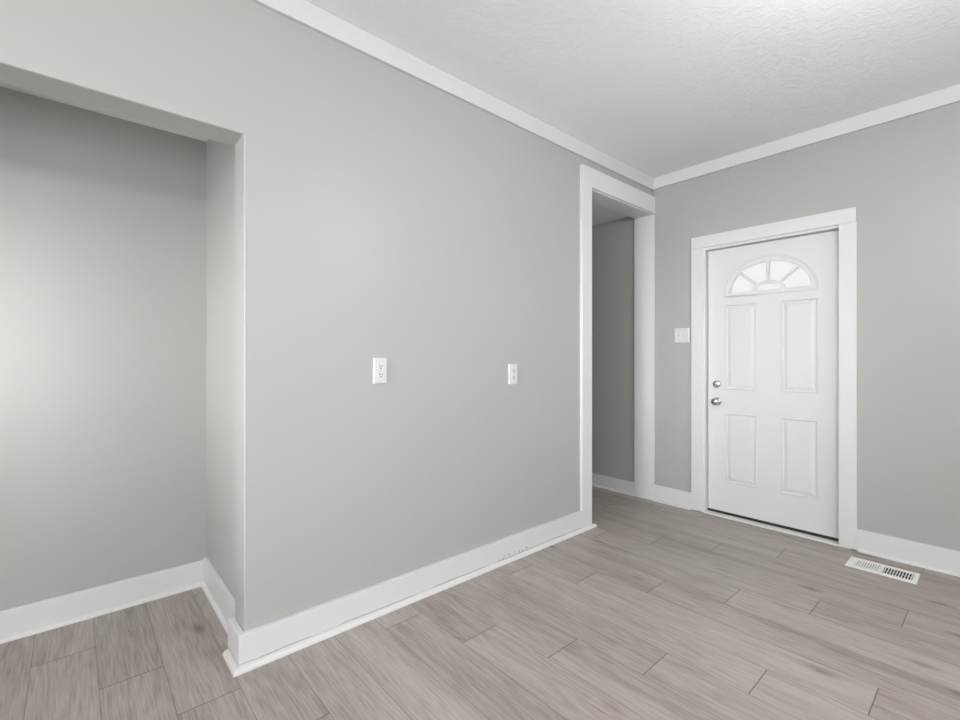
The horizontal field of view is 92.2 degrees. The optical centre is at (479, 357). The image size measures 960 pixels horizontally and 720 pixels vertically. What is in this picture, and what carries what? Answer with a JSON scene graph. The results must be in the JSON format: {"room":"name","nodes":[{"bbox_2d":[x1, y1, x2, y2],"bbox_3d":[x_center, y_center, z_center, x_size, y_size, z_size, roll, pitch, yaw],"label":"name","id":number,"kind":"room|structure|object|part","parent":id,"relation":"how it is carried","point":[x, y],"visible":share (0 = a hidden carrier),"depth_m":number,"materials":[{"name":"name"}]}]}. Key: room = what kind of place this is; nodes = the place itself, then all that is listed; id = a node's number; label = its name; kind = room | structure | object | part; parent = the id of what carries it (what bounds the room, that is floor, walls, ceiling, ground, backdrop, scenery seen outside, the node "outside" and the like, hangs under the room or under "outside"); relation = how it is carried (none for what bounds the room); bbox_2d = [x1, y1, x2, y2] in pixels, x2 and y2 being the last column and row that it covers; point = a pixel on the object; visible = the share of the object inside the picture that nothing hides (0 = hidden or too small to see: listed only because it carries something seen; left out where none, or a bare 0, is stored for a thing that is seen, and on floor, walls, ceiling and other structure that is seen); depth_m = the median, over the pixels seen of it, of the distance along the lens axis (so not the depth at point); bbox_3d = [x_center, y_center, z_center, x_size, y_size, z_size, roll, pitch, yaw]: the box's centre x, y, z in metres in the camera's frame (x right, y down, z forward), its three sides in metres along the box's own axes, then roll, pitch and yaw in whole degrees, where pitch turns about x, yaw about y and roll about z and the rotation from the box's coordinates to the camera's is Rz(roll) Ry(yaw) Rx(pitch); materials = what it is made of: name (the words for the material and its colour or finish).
{"room":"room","nodes":[
{"label":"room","id":0,"kind":"room"},
{"bbox_2d":[0,86,205,610],"bbox_3d":[-2.272,-0.021,1.889,2.200,2.500,0.100,0,0,-41],"label":"wall","id":1,"kind":"structure","parent":0,"point":[103,217],"depth_m":2.21,"materials":[{"name":"paint"}]},
{"bbox_2d":[0,559,203,643],"bbox_3d":[-2.098,1.162,1.956,1.650,0.133,0.030,0,0,-41],"label":"baseboard","id":2,"kind":"structure","parent":1,"relation":"attached to","point":[26,620],"depth_m":2.20,"materials":[{"name":"paint"}]},
{"bbox_2d":[0,82,207,141],"bbox_3d":[-2.000,-1.222,1.580,2.000,0.100,0.724,0,0,-41],"label":"ceiling","id":3,"kind":"structure","parent":0,"point":[2,84],"depth_m":2.19,"materials":[{"name":"white paint"}]},
{"bbox_2d":[206,139,234,597],"bbox_3d":[-1.212,-0.021,2.275,0.100,2.500,0.724,0,0,-41],"label":"wall","id":4,"kind":"structure","parent":0,"point":[220,157],"depth_m":2.27,"materials":[{"name":"paint"}]},
{"bbox_2d":[201,557,234,633],"bbox_3d":[-1.256,1.153,2.225,0.031,0.150,0.710,0,0,-41],"label":"baseboard","id":5,"kind":"structure","parent":4,"relation":"attached to","point":[216,591],"depth_m":2.24,"materials":[{"name":"paint"}]},
{"bbox_3d":[-1.262,1.220,2.220,0.015,0.018,0.709,0,0,-41],"label":"shoe moulding","id":6,"kind":"part","parent":5,"relation":"part of","materials":[{"name":"paint"}]},
{"bbox_2d":[0,0,651,630],"bbox_3d":[-0.869,-0.152,1.998,6.150,2.761,0.145,0,0,-41],"label":"wall","id":7,"kind":"structure","parent":0,"point":[381,212],"depth_m":2.17,"materials":[{"name":"paint"}]},
{"bbox_2d":[373,358,386,383],"bbox_3d":[-0.482,0.066,2.235,0.074,0.125,0.011,0,0,-41],"label":"power outlet","id":8,"kind":"object","parent":7,"relation":"attached to","point":[379,364],"visible":1,"depth_m":2.23,"materials":[{"name":"white plastic"}]},
{"bbox_2d":[378,372,383,377],"bbox_3d":[-0.480,0.086,2.232,0.034,0.028,0.005,0,0,-41],"label":"receptacle","id":9,"kind":"object","parent":8,"relation":"attached to","point":[380,374],"depth_m":2.23,"materials":[{"name":"white plastic"}]},
{"bbox_2d":[378,364,383,369],"bbox_3d":[-0.480,0.045,2.232,0.034,0.028,0.005,0,0,-41],"label":"receptacle","id":10,"kind":"object","parent":8,"relation":"attached to","point":[380,366],"depth_m":2.23,"materials":[{"name":"white plastic"}]},
{"bbox_2d":[222,510,596,676],"bbox_3d":[-0.112,1.159,2.631,2.388,0.138,0.195,0,0,-41],"label":"baseboard","id":11,"kind":"structure","parent":7,"relation":"attached to","point":[256,647],"depth_m":2.20,"materials":[{"name":"paint"}]},
{"bbox_2d":[251,0,652,189],"bbox_3d":[-0.822,-1.483,1.931,6.132,0.099,0.018,0,0,-41],"label":"crown molding","id":12,"kind":"structure","parent":7,"relation":"attached to","point":[303,12],"depth_m":2.43,"materials":[{"name":"paint"}]},
{"bbox_2d":[508,364,516,383],"bbox_3d":[0.204,0.104,2.839,0.076,0.125,0.011,0,0,-41],"label":"power outlet","id":13,"kind":"object","parent":7,"relation":"attached to","point":[512,368],"visible":1,"depth_m":2.83,"materials":[{"name":"white plastic"}]},
{"bbox_2d":[580,164,654,527],"bbox_3d":[1.053,-0.072,3.686,1.034,2.601,0.188,0,0,-41],"label":"door frame","id":14,"kind":"structure","parent":7,"relation":"attached to","point":[598,188],"depth_m":3.96,"materials":[{"name":"paint"}]},
{"bbox_3d":[0.762,-0.002,3.321,0.116,2.462,0.026,0,0,-41],"label":"casing","id":15,"kind":"part","parent":14,"relation":"part of","materials":[{"name":"paint"}]},
{"bbox_3d":[1.107,-1.301,3.625,1.034,0.142,0.026,0,0,-41],"label":"head casing","id":16,"kind":"part","parent":14,"relation":"part of","materials":[{"name":"paint"}]},
{"bbox_2d":[0,486,959,719],"bbox_3d":[-0.403,1.278,1.545,6.450,0.100,6.550,0,0,-41],"label":"floor","id":17,"kind":"structure","parent":0,"point":[654,610],"depth_m":1.95,"materials":[{"name":"brown wood"}]},
{"bbox_2d":[845,556,919,584],"bbox_3d":[2.321,1.226,2.666,0.169,0.006,0.308,0,0,-41],"label":"floor vent","id":18,"kind":"object","parent":17,"relation":"in","point":[877,568],"visible":1,"depth_m":2.66,"materials":[{"name":"metal"}]},
{"bbox_2d":[592,203,627,225],"bbox_3d":[-0.092,-1.312,4.482,1.700,0.100,2.555,0,0,-41],"label":"ceiling","id":19,"kind":"structure","parent":0,"point":[600,215],"depth_m":4.11,"materials":[{"name":"white paint"}]},
{"bbox_2d":[305,0,959,177],"bbox_3d":[0.426,-1.582,0.574,6.410,0.100,3.995,0,0,-41],"label":"ceiling","id":20,"kind":"structure","parent":0,"point":[658,88],"depth_m":2.38,"materials":[{"name":"white paint"}]},
{"bbox_2d":[592,101,959,550],"bbox_3d":[1.890,-0.152,3.632,0.150,2.761,6.450,0,0,-41],"label":"wall","id":21,"kind":"structure","parent":0,"point":[901,176],"depth_m":2.90,"materials":[{"name":"paint"}]},
{"bbox_2d":[592,473,633,495],"bbox_3d":[0.529,1.171,5.041,0.030,0.115,2.538,0,0,-41],"label":"baseboard","id":22,"kind":"structure","parent":21,"relation":"attached to","point":[600,481],"depth_m":4.25,"materials":[{"name":"paint"}]},
{"bbox_3d":[0.523,1.220,5.036,0.015,0.018,2.538,0,0,-41],"label":"shoe moulding","id":23,"kind":"part","parent":22,"relation":"part of","materials":[{"name":"paint"}]},
{"bbox_2d":[653,485,691,509],"bbox_3d":[1.593,1.160,3.833,0.030,0.138,0.320,0,0,-41],"label":"baseboard","id":24,"kind":"structure","parent":21,"relation":"attached to","point":[665,495],"depth_m":3.83,"materials":[{"name":"paint"}]},
{"bbox_3d":[1.586,1.220,3.830,0.015,0.018,0.316,0,0,-41],"label":"shoe moulding","id":25,"kind":"part","parent":24,"relation":"part of","materials":[{"name":"paint"}]},
{"bbox_2d":[674,328,688,342],"bbox_3d":[1.648,-0.177,3.778,0.021,0.122,0.122,0,0,-41],"label":"light switch","id":26,"kind":"object","parent":21,"relation":"attached to","point":[681,335],"visible":1,"depth_m":3.78,"materials":[{"name":"white plastic"}]},
{"bbox_2d":[708,230,838,538],"bbox_3d":[2.103,0.178,3.323,0.110,2.035,0.903,0,0,-41],"label":"door","id":27,"kind":"structure","parent":21,"relation":"in","point":[773,354],"depth_m":3.31,"materials":[{"name":"paint"}]},
{"bbox_3d":[1.836,0.345,3.597,0.062,0.064,0.064,0,0,-41],"label":"knob","id":28,"kind":"part","parent":27,"relation":"part of","materials":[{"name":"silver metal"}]},
{"bbox_3d":[1.985,0.698,3.505,0.048,0.542,0.222,0,0,-41],"label":"panel","id":29,"kind":"part","parent":27,"relation":"part of","materials":[{"name":"paint"}]},
{"bbox_3d":[1.985,-0.080,3.505,0.048,0.656,0.222,0,0,-41],"label":"panel","id":30,"kind":"part","parent":27,"relation":"part of","materials":[{"name":"paint"}]},
{"bbox_3d":[2.090,-0.600,3.347,0.012,0.280,0.600,0,0,-41],"label":"fanlight frame","id":31,"kind":"part","parent":27,"relation":"part of","materials":[{"name":"paint"}]},
{"bbox_3d":[2.233,0.698,3.223,0.048,0.542,0.222,0,0,-41],"label":"panel","id":32,"kind":"part","parent":27,"relation":"part of","materials":[{"name":"paint"}]},
{"bbox_3d":[2.233,-0.080,3.223,0.048,0.656,0.222,0,0,-41],"label":"panel","id":33,"kind":"part","parent":27,"relation":"part of","materials":[{"name":"paint"}]},
{"bbox_2d":[691,207,856,549],"bbox_3d":[2.105,0.137,3.374,0.168,2.184,1.046,0,0,-41],"label":"door frame","id":34,"kind":"structure","parent":21,"relation":"attached to","point":[843,220],"depth_m":3.17,"materials":[{"name":"paint"}]},
{"bbox_3d":[1.734,0.180,3.683,0.018,2.084,0.092,0,0,-41],"label":"casing","id":35,"kind":"part","parent":34,"relation":"part of","materials":[{"name":"paint"}]},
{"bbox_3d":[2.047,-0.909,3.326,0.018,0.094,1.042,0,0,-41],"label":"head casing","id":36,"kind":"part","parent":34,"relation":"part of","materials":[{"name":"paint"}]},
{"bbox_3d":[2.364,0.180,2.967,0.018,2.084,0.093,0,0,-41],"label":"casing","id":37,"kind":"part","parent":34,"relation":"part of","materials":[{"name":"paint"}]},
{"bbox_2d":[653,84,959,189],"bbox_3d":[2.719,-1.486,2.564,0.018,0.093,3.750,0,0,-41],"label":"crown molding","id":38,"kind":"structure","parent":21,"relation":"attached to","point":[950,95],"depth_m":3.06,"materials":[{"name":"paint"}]},
{"bbox_2d":[857,529,959,576],"bbox_3d":[3.171,1.160,2.042,0.030,0.138,2.368,0,0,-41],"label":"baseboard","id":39,"kind":"structure","parent":21,"relation":"attached to","point":[922,555],"depth_m":2.74,"materials":[{"name":"paint"}]},
{"bbox_3d":[3.169,1.220,2.033,0.015,0.018,2.358,0,0,-41],"label":"shoe moulding","id":40,"kind":"part","parent":39,"relation":"part of","materials":[{"name":"paint"}]}
]}

